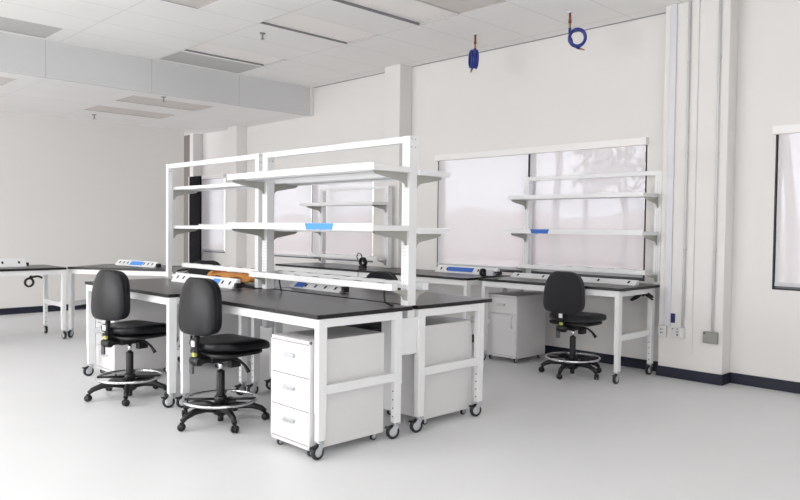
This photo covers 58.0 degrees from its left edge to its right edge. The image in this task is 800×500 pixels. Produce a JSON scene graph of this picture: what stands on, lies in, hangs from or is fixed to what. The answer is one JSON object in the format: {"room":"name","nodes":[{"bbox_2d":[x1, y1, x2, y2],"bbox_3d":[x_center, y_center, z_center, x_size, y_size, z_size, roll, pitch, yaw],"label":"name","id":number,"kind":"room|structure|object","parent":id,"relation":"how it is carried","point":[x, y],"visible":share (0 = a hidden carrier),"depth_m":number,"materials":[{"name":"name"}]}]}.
{"room":"laboratory","nodes":[
{"label":"laboratory","id":0,"kind":"room"},
{"bbox_2d":[0,110,183,308],"bbox_3d":[-9.289,-0.743,8.447,14.520,3.635,0.200,-1,2,-44],"label":"wall","id":1,"kind":"structure","parent":0,"point":[74,192],"depth_m":12.13,"materials":[{"name":"paint"}]},
{"bbox_2d":[0,304,85,314],"bbox_3d":[-9.235,1.025,8.426,14.520,0.102,0.012,-1,2,-44],"label":"baseboard","id":2,"kind":"structure","parent":1,"relation":"attached to","point":[35,309],"depth_m":11.64,"materials":[{"name":"black plastic"}]},
{"bbox_2d":[0,72,308,135],"bbox_3d":[-8.659,-2.153,8.067,15.330,0.100,5.240,-1,2,-44],"label":"ceiling","id":3,"kind":"structure","parent":0,"point":[25,94],"depth_m":10.85,"materials":[{"name":"tile"}]},
{"bbox_2d":[0,77,15,85],"bbox_3d":[-5.315,-2.110,8.579,1.228,0.058,0.578,-1,2,-44],"label":"ceiling light","id":4,"kind":"object","parent":3,"relation":"attached to","point":[3,80],"visible":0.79,"depth_m":8.93,"materials":[{"name":"grey plastic"}]},
{"bbox_2d":[84,105,173,118],"bbox_3d":[-4.214,-2.182,11.301,1.228,0.058,0.578,-1,2,-44],"label":"ceiling light","id":5,"kind":"object","parent":3,"relation":"attached to","point":[99,108],"visible":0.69,"depth_m":11.34,"materials":[{"name":"grey plastic"}]},
{"bbox_2d":[116,96,211,110],"bbox_3d":[-3.390,-2.146,10.457,1.228,0.058,0.578,-1,2,-44],"label":"ceiling light","id":6,"kind":"object","parent":3,"relation":"attached to","point":[132,99],"visible":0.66,"depth_m":10.48,"materials":[{"name":"grey plastic"}]},
{"bbox_2d":[0,0,693,87],"bbox_3d":[-2.386,-2.324,1.635,15.330,0.100,12.610,-1,2,-44],"label":"ceiling","id":7,"kind":"structure","parent":0,"point":[151,29],"depth_m":7.99,"materials":[{"name":"tile"}]},
{"bbox_2d":[0,17,61,37],"bbox_3d":[-4.431,-2.519,7.915,1.218,0.056,0.598,-1,2,-44],"label":"ceiling light","id":8,"kind":"object","parent":7,"relation":"attached to","point":[6,24],"visible":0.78,"depth_m":8.15,"materials":[{"name":"grey plastic"}]},
{"bbox_2d":[162,0,217,8],"bbox_3d":[-2.289,-2.458,6.695,1.218,0.058,0.578,-1,2,-44],"label":"ceiling light","id":9,"kind":"object","parent":7,"relation":"attached to","point":[196,4],"visible":1,"depth_m":7.15,"materials":[{"name":"grey plastic"}]},
{"bbox_2d":[160,51,259,72],"bbox_3d":[-2.548,-2.554,9.752,1.198,0.056,0.598,-1,2,-44],"label":"ceiling light","id":10,"kind":"object","parent":7,"relation":"attached to","point":[181,57],"visible":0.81,"depth_m":9.75,"materials":[{"name":"grey plastic"}]},
{"bbox_2d":[183,43,287,65],"bbox_3d":[-2.098,-2.543,9.290,1.198,0.072,0.568,-1,2,-44],"label":"ceiling light","id":11,"kind":"object","parent":7,"relation":"attached to","point":[209,49],"visible":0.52,"depth_m":9.35,"materials":[{"name":"grey plastic"}]},
{"bbox_2d":[261,12,378,43],"bbox_3d":[-0.871,-2.490,8.030,1.233,0.072,0.598,-1,2,-44],"label":"ceiling light","id":12,"kind":"object","parent":7,"relation":"attached to","point":[292,21],"visible":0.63,"depth_m":8.07,"materials":[{"name":"grey plastic"}]},
{"bbox_2d":[333,0,458,25],"bbox_3d":[-0.027,-2.458,7.205,1.228,0.078,0.578,-1,2,-44],"label":"ceiling light","id":13,"kind":"object","parent":7,"relation":"attached to","point":[411,11],"visible":0.84,"depth_m":7.37,"materials":[{"name":"grey plastic"}]},
{"bbox_2d":[417,0,505,13],"bbox_3d":[0.381,-2.430,6.766,1.218,0.058,0.598,-1,2,-44],"label":"ceiling light","id":14,"kind":"object","parent":7,"relation":"attached to","point":[456,6],"visible":1,"depth_m":7.10,"materials":[{"name":"grey plastic"}]},
{"bbox_2d":[468,33,478,72],"bbox_3d":[0.840,-2.239,8.232,0.090,0.404,0.213,0,2,-6],"label":"hose","id":15,"kind":"object","parent":7,"relation":"hanging from","point":[473,58],"visible":1,"depth_m":8.16,"materials":[{"name":"blue rubber"}]},
{"bbox_2d":[567,11,586,49],"bbox_3d":[1.782,-2.208,7.285,0.204,0.387,0.069,1,2,8],"label":"hose","id":16,"kind":"object","parent":7,"relation":"hanging from","point":[570,32],"visible":1,"depth_m":7.26,"materials":[{"name":"blue rubber"}]},
{"bbox_2d":[0,309,799,499],"bbox_3d":[-4.240,1.339,3.677,15.430,0.120,17.900,-1,2,-44],"label":"floor","id":17,"kind":"structure","parent":0,"point":[536,435],"depth_m":4.83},
{"bbox_2d":[0,258,66,338],"bbox_3d":[-5.077,0.615,8.665,1.811,0.996,0.833,-1,2,-44],"label":"lab table","id":18,"kind":"object","parent":17,"relation":"on","point":[45,270],"depth_m":9.00,"materials":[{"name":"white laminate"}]},
{"bbox_2d":[24,275,42,286],"bbox_3d":[-4.477,0.347,8.815,0.218,0.213,0.058,-1,2,-44],"label":"bundle","id":19,"kind":"object","parent":18,"relation":"hanging from","point":[30,277],"visible":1,"depth_m":8.79,"materials":[{"name":"black plastic"}]},
{"bbox_2d":[84,270,167,405],"bbox_3d":[-2.269,0.691,6.050,0.663,1.070,0.675,2,2,34],"label":"stool","id":20,"kind":"object","parent":17,"relation":"on","point":[110,295],"visible":0.96,"depth_m":5.85,"materials":[{"name":"black leather"}]},
{"bbox_2d":[67,259,189,340],"bbox_3d":[-3.392,0.625,9.355,1.522,0.966,0.833,1,2,12],"label":"lab table","id":21,"kind":"object","parent":17,"relation":"on","point":[87,269],"depth_m":9.13,"materials":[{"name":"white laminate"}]},
{"bbox_2d":[96,298,166,375],"bbox_3d":[-2.588,0.827,7.023,0.599,0.735,0.430,-1,2,-44],"label":"pedestal","id":22,"kind":"object","parent":17,"relation":"on","point":[114,358],"visible":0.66,"depth_m":6.88,"materials":[{"name":"white metal"}]},
{"bbox_2d":[82,273,254,407],"bbox_3d":[-2.124,0.723,6.510,0.833,0.978,1.682,-1,2,-44],"label":"lab table","id":23,"kind":"object","parent":17,"relation":"on","point":[165,291],"depth_m":6.13,"materials":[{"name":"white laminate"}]},
{"bbox_2d":[166,153,278,325],"bbox_3d":[-1.760,-0.112,6.998,0.548,1.512,1.759,-1,2,-44],"label":"shelf rack","id":24,"kind":"object","parent":23,"relation":"on","point":[183,190],"visible":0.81,"depth_m":7.17,"materials":[{"name":"white metal"}]},
{"bbox_2d":[188,176,201,262],"bbox_3d":[-3.865,-0.204,13.610,0.044,2.360,0.427,-1,2,-44],"label":"board","id":25,"kind":"object","parent":17,"relation":"on","point":[194,200],"visible":0.56,"depth_m":13.56,"materials":[{"name":"black"}]},
{"bbox_2d":[179,260,220,347],"bbox_3d":[-2.313,0.630,8.642,0.631,1.032,0.669,0,2,-16],"label":"stool","id":26,"kind":"object","parent":17,"relation":"on","point":[210,262],"visible":0.1,"depth_m":8.38,"materials":[{"name":"black fabric"}]},
{"bbox_2d":[193,312,250,367],"bbox_3d":[-1.816,0.818,7.602,0.555,0.735,0.460,-1,2,-44],"label":"pedestal","id":27,"kind":"object","parent":17,"relation":"on","point":[230,322],"visible":0.16,"depth_m":7.37,"materials":[{"name":"white metal"}]},
{"bbox_2d":[177,277,269,432],"bbox_3d":[-1.319,0.726,5.275,0.678,1.070,0.692,2,2,40],"label":"stool","id":28,"kind":"object","parent":17,"relation":"on","point":[200,302],"visible":1,"depth_m":5.11,"materials":[{"name":"black leather"}]},
{"bbox_2d":[177,280,329,389],"bbox_3d":[-1.432,0.753,7.190,0.854,0.899,1.684,-1,2,-44],"label":"lab table","id":29,"kind":"object","parent":17,"relation":"on","point":[284,283],"visible":0.03,"depth_m":6.49,"materials":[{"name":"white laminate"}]},
{"bbox_2d":[207,270,254,282],"bbox_3d":[-1.619,0.257,6.973,0.201,0.121,0.860,-1,2,-44],"label":"bundle","id":30,"kind":"object","parent":29,"relation":"on","point":[244,277],"visible":0.69,"depth_m":6.82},
{"bbox_2d":[175,289,412,459],"bbox_3d":[-0.844,0.817,5.332,0.860,0.899,1.788,-1,2,-44],"label":"lab table","id":31,"kind":"object","parent":17,"relation":"on","point":[319,312],"visible":0.91,"depth_m":4.89,"materials":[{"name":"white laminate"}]},
{"bbox_2d":[227,136,449,354],"bbox_3d":[-0.548,-0.056,5.613,0.748,1.512,1.827,-1,2,-44],"label":"shelf rack","id":32,"kind":"object","parent":31,"relation":"on","point":[269,181],"visible":0.99,"depth_m":5.21,"materials":[{"name":"white metal"}]},
{"bbox_2d":[271,326,383,456],"bbox_3d":[-0.487,0.920,4.818,0.644,0.732,0.420,-1,2,-44],"label":"pedestal","id":33,"kind":"object","parent":17,"relation":"on","point":[352,353],"visible":0.91,"depth_m":4.66,"materials":[{"name":"white metal"}]},
{"bbox_2d":[275,262,393,276],"bbox_3d":[-0.915,0.669,10.078,0.815,0.899,1.809,-1,2,-44],"label":"lab table","id":34,"kind":"object","parent":17,"relation":"on","point":[316,267],"visible":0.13,"depth_m":9.86,"materials":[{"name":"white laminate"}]},
{"bbox_2d":[299,185,391,267],"bbox_3d":[-0.794,-0.337,10.194,0.372,1.105,1.614,-1,2,-44],"label":"shelf rack","id":35,"kind":"object","parent":34,"relation":"on","point":[386,206],"visible":0.84,"depth_m":10.01,"materials":[{"name":"white metal"}]},
{"bbox_2d":[356,253,367,268],"bbox_3d":[-0.511,0.138,9.521,0.074,0.206,0.190,-1,2,-44],"label":"bundle","id":36,"kind":"object","parent":34,"relation":"on","point":[362,266],"visible":1,"depth_m":9.48,"materials":[{"name":"black plastic"}]},
{"bbox_2d":[335,271,400,331],"bbox_3d":[-0.294,0.716,6.582,0.631,1.032,0.669,2,2,40],"label":"stool","id":37,"kind":"object","parent":17,"relation":"on","point":[375,326],"visible":0.2,"depth_m":6.38,"materials":[{"name":"black fabric"}]},
{"bbox_2d":[269,281,491,432],"bbox_3d":[-0.218,0.778,5.947,0.853,0.946,1.796,-1,2,-44],"label":"lab table","id":38,"kind":"object","parent":17,"relation":"on","point":[427,303],"depth_m":5.49,"materials":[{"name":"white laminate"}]},
{"bbox_2d":[382,315,471,424],"bbox_3d":[0.211,0.903,5.572,0.549,0.735,0.460,-1,2,-44],"label":"pedestal","id":39,"kind":"object","parent":17,"relation":"on","point":[447,339],"visible":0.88,"depth_m":5.40,"materials":[{"name":"white metal"}]},
{"bbox_2d":[358,265,509,322],"bbox_3d":[0.356,0.680,8.776,0.813,0.981,1.814,-1,2,-44],"label":"lab table","id":40,"kind":"object","parent":17,"relation":"on","point":[428,276],"depth_m":8.37,"materials":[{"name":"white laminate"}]},
{"bbox_2d":[479,268,497,276],"bbox_3d":[0.990,0.256,8.082,0.105,0.092,0.244,-1,2,-40],"label":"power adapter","id":41,"kind":"object","parent":40,"relation":"on","point":[483,272],"visible":1,"depth_m":8.06,"materials":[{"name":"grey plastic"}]},
{"bbox_2d":[486,291,545,362],"bbox_3d":[1.276,0.845,8.017,0.560,0.725,0.425,-1,2,-44],"label":"pedestal","id":42,"kind":"object","parent":17,"relation":"on","point":[516,328],"visible":0.93,"depth_m":7.85,"materials":[{"name":"white metal"}]},
{"bbox_2d":[479,272,659,383],"bbox_3d":[1.736,0.750,7.578,0.863,0.946,1.700,-1,2,-44],"label":"lab table","id":43,"kind":"object","parent":17,"relation":"on","point":[521,284],"depth_m":7.19,"materials":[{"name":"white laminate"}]},
{"bbox_2d":[505,170,661,284],"bbox_3d":[1.919,-0.246,7.702,0.397,1.140,1.683,-1,2,-44],"label":"shelf rack","id":44,"kind":"object","parent":43,"relation":"on","point":[526,233],"visible":0.99,"depth_m":7.53,"materials":[{"name":"white metal"}]},
{"bbox_2d":[630,292,653,300],"bbox_3d":[2.392,0.450,7.151,0.060,0.134,0.230,-1,2,-44],"label":"bundle","id":45,"kind":"object","parent":43,"relation":"hanging from","point":[648,295],"visible":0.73,"depth_m":7.13,"materials":[{"name":"black plastic"}]},
{"bbox_2d":[538,271,606,379],"bbox_3d":[1.728,0.721,7.162,0.631,1.032,0.669,2,2,44],"label":"stool","id":46,"kind":"object","parent":17,"relation":"on","point":[564,292],"visible":1,"depth_m":7.00,"materials":[{"name":"black fabric"}]},
{"bbox_2d":[202,0,799,381],"bbox_3d":[1.218,-0.690,8.921,0.160,3.735,17.900,-1,2,-44],"label":"wall","id":47,"kind":"structure","parent":0,"point":[549,91],"depth_m":7.87,"materials":[{"name":"paint"}]},
{"bbox_2d":[0,32,310,115],"bbox_3d":[-6.774,-2.282,6.204,15.030,0.524,0.050,-1,2,-44],"label":"beam","id":48,"kind":"structure","parent":47,"relation":"attached to","point":[22,55],"depth_m":9.48,"materials":[{"name":"white paint"}]},
{"bbox_2d":[184,135,189,262],"bbox_3d":[-4.447,-0.655,14.462,0.050,3.195,1.265,-1,2,-44],"label":"trim","id":49,"kind":"structure","parent":47,"relation":"attached to","point":[187,137],"depth_m":14.15,"materials":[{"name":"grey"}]},
{"bbox_2d":[190,134,201,259],"bbox_3d":[-3.948,-0.879,13.961,0.190,3.685,0.135,-1,2,-44],"label":"trim","id":50,"kind":"structure","parent":47,"relation":"attached to","point":[195,139],"depth_m":13.88,"materials":[{"name":"paint"}]},
{"bbox_2d":[202,251,224,253],"bbox_3d":[-3.498,-0.675,13.706,0.088,1.475,0.850,-1,2,-44],"label":"window","id":51,"kind":"structure","parent":47,"relation":"in","point":[202,251],"depth_m":13.74,"materials":[{"name":"grey metal"}]},
{"bbox_2d":[202,174,225,251],"bbox_3d":[-3.552,-0.695,13.652,0.060,1.445,0.874,-1,2,-44],"label":"roller blind","id":52,"kind":"object","parent":47,"relation":"attached to","point":[212,201],"visible":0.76,"depth_m":13.64,"materials":[{"name":"white fabric"}]},
{"bbox_2d":[227,126,246,271],"bbox_3d":[-2.913,-0.834,12.887,0.210,3.685,0.310,-1,2,-44],"label":"trim","id":53,"kind":"structure","parent":47,"relation":"attached to","point":[236,135],"depth_m":12.79,"materials":[{"name":"paint"}]},
{"bbox_2d":[310,87,313,115],"bbox_3d":[-1.385,-2.345,11.406,0.050,0.438,0.030,-1,2,-44],"label":"trim","id":54,"kind":"structure","parent":47,"relation":"attached to","point":[312,88],"depth_m":11.40,"materials":[{"name":"paint"}]},
{"bbox_2d":[274,185,373,263],"bbox_3d":[-1.358,-0.584,11.514,0.088,1.475,2.900,-1,2,-44],"label":"window","id":55,"kind":"structure","parent":47,"relation":"in","point":[294,257],"depth_m":11.23,"materials":[{"name":"grey metal"}]},
{"bbox_2d":[274,232,318,257],"bbox_3d":[-1.670,-0.092,11.734,0.060,0.396,1.200,-1,2,-44],"label":"roller blind","id":56,"kind":"object","parent":55,"relation":"attached to","point":[298,244],"depth_m":11.75,"materials":[{"name":"white fabric"}]},
{"bbox_2d":[274,182,372,222],"bbox_3d":[-1.230,-0.721,11.272,0.060,0.590,2.453,-1,2,-44],"label":"roller blind","id":57,"kind":"object","parent":55,"relation":"attached to","point":[288,208],"depth_m":11.20,"materials":[{"name":"white fabric"}]},
{"bbox_2d":[326,232,371,260],"bbox_3d":[-0.751,-0.057,10.793,0.060,0.406,1.041,-1,2,-44],"label":"roller blind","id":58,"kind":"object","parent":55,"relation":"attached to","point":[342,243],"depth_m":10.83,"materials":[{"name":"white fabric"}]},
{"bbox_2d":[383,64,411,267],"bbox_3d":[-0.041,-0.710,9.931,0.230,3.685,0.305,-1,2,-44],"label":"column","id":59,"kind":"structure","parent":47,"relation":"attached to","point":[398,78],"depth_m":9.79,"materials":[{"name":"paint"}]},
{"bbox_2d":[314,12,665,87],"bbox_3d":[2.963,-2.375,6.974,0.013,0.007,12.380,-1,2,-44],"label":"trim","id":60,"kind":"structure","parent":47,"relation":"attached to","point":[665,12],"depth_m":8.58,"materials":[{"name":"grey metal"}]},
{"bbox_2d":[437,145,647,280],"bbox_3d":[1.551,-0.459,8.535,0.088,1.475,2.930,-1,2,-44],"label":"window","id":61,"kind":"structure","parent":47,"relation":"in","point":[501,270],"depth_m":7.78,"materials":[{"name":"grey metal"}]},
{"bbox_2d":[434,137,648,277],"bbox_3d":[1.496,-0.478,8.482,0.060,1.445,2.954,-1,2,-44],"label":"roller blind","id":62,"kind":"object","parent":61,"relation":"attached to","point":[476,209],"visible":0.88,"depth_m":8.32,"materials":[{"name":"white fabric"}]},
{"bbox_2d":[472,334,799,393],"bbox_3d":[3.618,1.238,6.238,0.202,0.102,10.195,-1,2,-44],"label":"baseboard","id":63,"kind":"structure","parent":47,"relation":"attached to","point":[684,374],"depth_m":6.89,"materials":[{"name":"black plastic"}]},
{"bbox_2d":[658,325,667,336],"bbox_3d":[2.591,0.797,7.126,0.041,0.108,0.082,-1,2,-44],"label":"box","id":64,"kind":"object","parent":47,"relation":"attached to","point":[662,329],"visible":1,"depth_m":7.11,"materials":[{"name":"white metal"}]},
{"bbox_2d":[664,4,677,325],"bbox_3d":[2.645,-0.820,7.053,0.022,3.128,0.068,-1,2,-44],"label":"channel","id":65,"kind":"object","parent":47,"relation":"attached to","point":[674,8],"visible":1,"depth_m":7.04,"materials":[{"name":"white metal"}]},
{"bbox_2d":[671,313,674,322],"bbox_3d":[2.666,0.666,7.070,0.008,0.092,0.052,-1,2,-44],"label":"wall label","id":66,"kind":"object","parent":47,"relation":"attached to","point":[672,314],"visible":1,"depth_m":7.06,"materials":[{"name":"blue plastic"}]},
{"bbox_2d":[671,327,684,338],"bbox_3d":[2.699,0.801,7.012,0.046,0.102,0.122,-1,2,-44],"label":"box","id":67,"kind":"object","parent":47,"relation":"attached to","point":[676,332],"visible":1,"depth_m":6.99,"materials":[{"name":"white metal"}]},
{"bbox_2d":[681,0,691,327],"bbox_3d":[2.752,-0.814,6.939,0.030,3.130,0.036,-1,2,-44],"label":"conduit","id":68,"kind":"object","parent":47,"relation":"attached to","point":[690,1],"visible":1,"depth_m":6.93,"materials":[{"name":"white metal"}]},
{"bbox_2d":[686,0,700,344],"bbox_3d":[2.800,-0.685,6.904,0.012,3.385,0.065,-1,2,-44],"label":"strip","id":69,"kind":"object","parent":47,"relation":"attached to","point":[697,3],"visible":1,"depth_m":6.89,"materials":[{"name":"paint"}]},
{"bbox_2d":[658,0,738,374],"bbox_3d":[2.871,-0.586,6.977,0.190,3.685,0.625,-1,2,-44],"label":"column","id":70,"kind":"structure","parent":47,"relation":"attached to","point":[673,352],"depth_m":6.83,"materials":[{"name":"paint"}]},
{"bbox_2d":[703,331,718,343],"bbox_3d":[2.919,0.825,6.789,0.042,0.108,0.132,-1,2,-44],"label":"junction box","id":71,"kind":"object","parent":47,"relation":"attached to","point":[708,337],"visible":1,"depth_m":6.77,"materials":[{"name":"grey"}]},
{"bbox_2d":[711,0,721,331],"bbox_3d":[2.952,-0.800,6.734,0.030,3.141,0.036,-1,2,-44],"label":"conduit","id":72,"kind":"object","parent":47,"relation":"attached to","point":[720,1],"visible":1,"depth_m":6.73,"materials":[{"name":"white metal"}]},
{"bbox_2d":[772,135,799,290],"bbox_3d":[4.461,-0.334,5.555,0.088,1.475,2.935,-1,2,-44],"label":"window","id":73,"kind":"structure","parent":47,"relation":"in","point":[777,136],"depth_m":6.57,"materials":[{"name":"grey metal"}]},
{"bbox_2d":[772,124,799,286],"bbox_3d":[4.407,-0.353,5.501,0.060,1.445,2.959,-1,2,-44],"label":"roller blind","id":74,"kind":"object","parent":73,"relation":"attached to","point":[787,261],"visible":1,"depth_m":6.47,"materials":[{"name":"white fabric"}]},
{"bbox_3d":[27.825,0.881,41.190,82.670,0.200,100.000,-1,2,-44],"label":"ground","id":75,"kind":"structure","parent":0,"visible":0},
{"bbox_2d":[311,215,643,253],"bbox_3d":[16.935,-0.037,31.330,5.034,4.196,92.146,-1,2,-44],"label":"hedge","id":76,"kind":"object","parent":75,"relation":"on","point":[372,215],"visible":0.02,"depth_m":47.95,"materials":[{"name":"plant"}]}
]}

